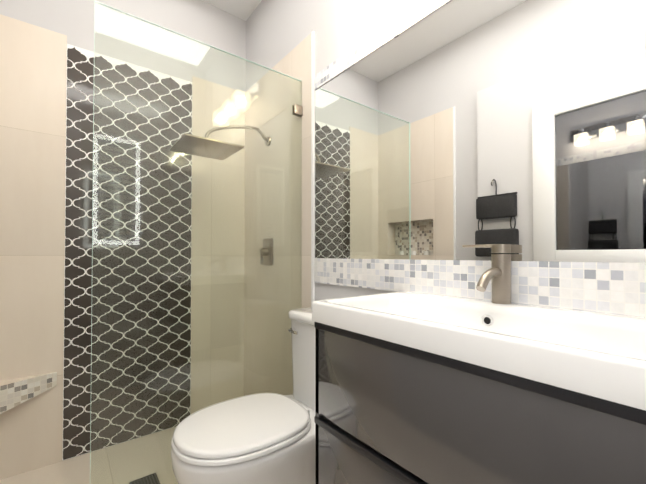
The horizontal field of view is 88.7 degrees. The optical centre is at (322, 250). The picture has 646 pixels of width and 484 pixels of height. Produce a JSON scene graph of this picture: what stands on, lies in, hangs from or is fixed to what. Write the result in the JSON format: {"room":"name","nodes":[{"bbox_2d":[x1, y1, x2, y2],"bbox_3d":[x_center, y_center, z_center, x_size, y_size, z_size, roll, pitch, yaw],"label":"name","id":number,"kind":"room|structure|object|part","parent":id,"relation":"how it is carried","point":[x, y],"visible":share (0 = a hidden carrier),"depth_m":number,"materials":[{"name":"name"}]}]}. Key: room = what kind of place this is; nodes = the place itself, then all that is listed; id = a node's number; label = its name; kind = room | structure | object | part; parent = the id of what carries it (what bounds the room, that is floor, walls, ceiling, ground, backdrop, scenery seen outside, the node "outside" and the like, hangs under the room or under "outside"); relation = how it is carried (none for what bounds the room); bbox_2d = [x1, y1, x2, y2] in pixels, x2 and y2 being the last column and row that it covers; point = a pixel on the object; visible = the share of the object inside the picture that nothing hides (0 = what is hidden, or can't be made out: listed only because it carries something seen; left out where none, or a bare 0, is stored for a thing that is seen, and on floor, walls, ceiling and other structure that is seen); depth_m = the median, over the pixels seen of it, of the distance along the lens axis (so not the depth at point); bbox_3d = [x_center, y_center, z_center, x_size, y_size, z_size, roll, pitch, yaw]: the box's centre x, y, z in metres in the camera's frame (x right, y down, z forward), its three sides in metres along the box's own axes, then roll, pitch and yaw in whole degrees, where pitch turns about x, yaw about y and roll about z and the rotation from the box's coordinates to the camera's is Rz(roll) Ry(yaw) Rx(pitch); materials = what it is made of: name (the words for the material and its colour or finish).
{"room":"bathroom","nodes":[
{"label":"bathroom","id":0,"kind":"room"},
{"bbox_2d":[0,427,177,483],"bbox_3d":[-0.461,1.096,0.904,1.748,0.100,2.462,1,-1,-38],"label":"floor","id":1,"kind":"structure","parent":0,"point":[75,470],"depth_m":1.61,"materials":[{"name":"beige tile"}]},
{"bbox_2d":[129,473,159,483],"bbox_3d":[-0.801,1.052,1.488,0.110,0.003,0.110,1,-1,-38],"label":"floor drain","id":2,"kind":"object","parent":1,"relation":"in","point":[146,479],"depth_m":1.51,"materials":[{"name":"grey metal"}]},
{"bbox_2d":[90,1,302,483],"bbox_3d":[-0.466,0.083,1.444,0.891,1.941,0.028,1,-1,-38],"label":"glass","id":3,"kind":"object","parent":1,"relation":"on","point":[297,110],"visible":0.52,"depth_m":1.35,"materials":[{"name":"clear glass"}]},
{"bbox_2d":[171,307,314,483],"bbox_3d":[-0.208,0.661,1.270,0.692,0.780,0.388,1,-1,-38],"label":"toilet","id":4,"kind":"object","parent":1,"relation":"on","point":[263,438],"visible":0.79,"depth_m":1.14,"materials":[{"name":"white ceramic"}]},
{"bbox_3d":[-0.292,0.643,1.205,0.476,0.017,0.388,1,-1,-38],"label":"seat","id":5,"kind":"part","parent":4,"relation":"part of","materials":[{"name":"white plastic"}]},
{"bbox_3d":[-0.291,0.623,1.206,0.467,0.020,0.378,1,-1,-38],"label":"lid","id":6,"kind":"part","parent":4,"relation":"part of","materials":[{"name":"white plastic"}]},
{"bbox_3d":[-0.229,0.853,1.250,0.638,0.396,0.384,1,-1,-38],"label":"bowl","id":7,"kind":"part","parent":4,"relation":"part of","materials":[{"name":"white ceramic"}]},
{"bbox_3d":[-0.128,0.353,1.431,0.010,0.014,0.070,1,-1,-38],"label":"lever arm","id":8,"kind":"part","parent":4,"relation":"part of"},
{"bbox_3d":[-0.004,0.291,1.433,0.176,0.035,0.340,1,-1,-38],"label":"tank lid","id":9,"kind":"part","parent":4,"relation":"part of","materials":[{"name":"white ceramic"}]},
{"bbox_3d":[-0.003,0.488,1.431,0.160,0.360,0.324,1,-1,-38],"label":"tank","id":10,"kind":"part","parent":4,"relation":"part of","materials":[{"name":"white ceramic"}]},
{"bbox_2d":[0,0,245,92],"bbox_3d":[-1.181,-0.271,1.853,1.748,2.660,0.110,1,-1,-38],"label":"wall","id":11,"kind":"structure","parent":0,"point":[198,20],"depth_m":1.95,"materials":[{"name":"grey paint"}]},
{"bbox_2d":[0,14,66,479],"bbox_3d":[-1.449,-0.020,1.565,0.357,2.150,0.010,1,-1,-38],"label":"wall tile","id":12,"kind":"structure","parent":11,"relation":"attached to","point":[33,67],"depth_m":1.59,"materials":[{"name":"beige tile"}]},
{"bbox_2d":[0,372,56,413],"bbox_3d":[-1.416,0.687,1.493,0.332,0.165,0.130,1,-1,-38],"label":"bench","id":13,"kind":"object","parent":12,"relation":"attached to","point":[15,392],"visible":1,"depth_m":1.54,"materials":[{"name":"beige tile"}]},
{"bbox_2d":[62,44,191,460],"bbox_3d":[-1.064,0.004,1.865,0.620,2.110,0.008,1,-1,-38],"label":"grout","id":14,"kind":"structure","parent":11,"relation":"attached to","point":[88,54],"depth_m":1.82,"materials":[{"name":"white"}]},
{"bbox_2d":[63,47,191,459],"bbox_3d":[-1.061,0.004,1.862,0.616,2.102,0.002,1,-1,-38],"label":"wall tiles","id":15,"kind":"structure","parent":14,"relation":"attached to","point":[72,272],"depth_m":1.82,"materials":[{"name":"black tile"}]},
{"bbox_2d":[191,76,244,413],"bbox_3d":[-0.680,-0.012,2.162,0.351,2.150,0.010,1,-1,-38],"label":"wall tile","id":16,"kind":"structure","parent":11,"relation":"attached to","point":[203,326],"depth_m":2.15,"materials":[{"name":"beige tile"}]},
{"bbox_2d":[202,0,261,20],"bbox_3d":[-0.461,-1.664,0.943,1.748,0.100,2.462,1,-1,-38],"label":"ceiling","id":17,"kind":"structure","parent":0,"point":[243,9],"depth_m":2.17,"materials":[{"name":"white paint"}]},
{"bbox_2d":[246,0,418,300],"bbox_3d":[0.190,-0.277,1.428,0.100,2.660,2.462,1,-1,-38],"label":"wall","id":18,"kind":"structure","parent":0,"point":[277,31],"depth_m":1.63,"materials":[{"name":"grey paint"}]},
{"bbox_2d":[244,33,310,395],"bbox_3d":[-0.293,-0.015,1.959,0.010,2.150,0.785,1,-1,-38],"label":"wall tiles","id":19,"kind":"structure","parent":18,"relation":"attached to","point":[295,62],"depth_m":1.91,"materials":[{"name":"beige tile"}]},
{"bbox_2d":[169,125,270,159],"bbox_3d":[-0.536,-0.634,1.843,0.526,0.189,0.300,1,-1,-38],"label":"shower head","id":20,"kind":"object","parent":19,"relation":"attached to","point":[201,149],"depth_m":1.78},
{"bbox_3d":[-0.625,-0.545,1.773,0.300,0.010,0.300,1,-1,-38],"label":"head plate","id":21,"kind":"part","parent":20,"relation":"part of","materials":[{"name":"silver metal"}]},
{"bbox_3d":[-0.481,-0.646,1.886,0.384,0.162,0.018,1,-1,-38],"label":"arm","id":22,"kind":"part","parent":20,"relation":"part of"},
{"bbox_2d":[260,238,272,265],"bbox_3d":[-0.349,0.011,1.980,0.052,0.164,0.116,1,-1,-38],"label":"shower valve","id":23,"kind":"object","parent":19,"relation":"attached to","point":[269,241],"depth_m":1.96,"materials":[{"name":"silver metal"}]},
{"bbox_3d":[-0.364,0.043,1.967,0.014,0.085,0.018,1,-1,-38],"label":"lever","id":24,"kind":"part","parent":23,"relation":"part of","materials":[{"name":"silver metal"}]},
{"bbox_2d":[311,31,314,306],"bbox_3d":[-0.050,-0.019,1.643,0.012,2.150,0.012,1,-1,-38],"label":"trim","id":25,"kind":"structure","parent":18,"relation":"attached to","point":[312,163],"depth_m":1.65,"materials":[{"name":"white"}]},
{"bbox_2d":[314,0,450,89],"bbox_3d":[0.401,-0.836,1.075,0.010,0.072,1.433,1,-1,-38],"label":"light fixture","id":26,"kind":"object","parent":18,"relation":"attached to","point":[411,16],"depth_m":1.29,"materials":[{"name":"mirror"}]},
{"bbox_2d":[312,244,645,483],"bbox_3d":[0.368,0.353,0.760,0.423,0.742,0.772,1,-1,-38],"label":"bathroom vanity","id":27,"kind":"object","parent":18,"relation":"attached to","point":[500,387],"visible":1,"depth_m":0.63,"materials":[{"name":"grey"}]},
{"bbox_3d":[0.216,0.601,0.639,0.022,0.243,0.746,1,-1,-38],"label":"drawer","id":28,"kind":"part","parent":27,"relation":"part of","materials":[{"name":"grey"}]},
{"bbox_3d":[0.214,0.471,0.639,0.026,0.017,0.746,1,-1,-38],"label":"rail","id":29,"kind":"part","parent":27,"relation":"part of","materials":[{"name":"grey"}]},
{"bbox_2d":[312,291,645,410],"bbox_3d":[0.368,0.187,0.763,0.423,0.092,0.772,1,-1,-38],"label":"basin","id":30,"kind":"object","parent":27,"relation":"in","point":[527,356],"depth_m":0.64,"materials":[{"name":"white ceramic"}]},
{"bbox_3d":[0.214,0.206,0.643,0.026,0.017,0.746,1,-1,-38],"label":"rail","id":31,"kind":"part","parent":27,"relation":"part of","materials":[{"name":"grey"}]},
{"bbox_3d":[0.216,0.333,0.643,0.022,0.238,0.746,1,-1,-38],"label":"drawer","id":32,"kind":"part","parent":27,"relation":"part of","materials":[{"name":"grey"}]},
{"bbox_2d":[462,244,510,303],"bbox_3d":[0.420,0.064,0.899,0.144,0.159,0.128,1,-1,-38],"label":"faucet","id":33,"kind":"object","parent":27,"relation":"on","point":[499,273],"depth_m":0.88,"materials":[{"name":"silver metal"}]},
{"bbox_2d":[314,258,645,316],"bbox_3d":[0.401,0.091,1.062,0.010,0.119,1.433,1,-1,-38],"label":"tile backsplash","id":34,"kind":"structure","parent":18,"relation":"attached to","point":[614,287],"depth_m":0.88,"materials":[{"name":"ceramic tile"},{"name":"glass tile"}]},
{"bbox_2d":[315,0,645,262],"bbox_3d":[0.402,-0.384,1.070,0.006,0.832,1.433,1,-1,-38],"label":"vanity mirror","id":35,"kind":"object","parent":18,"relation":"attached to","point":[448,130],"visible":1,"depth_m":0.95,"materials":[{"name":"silver mirror"}]}
]}

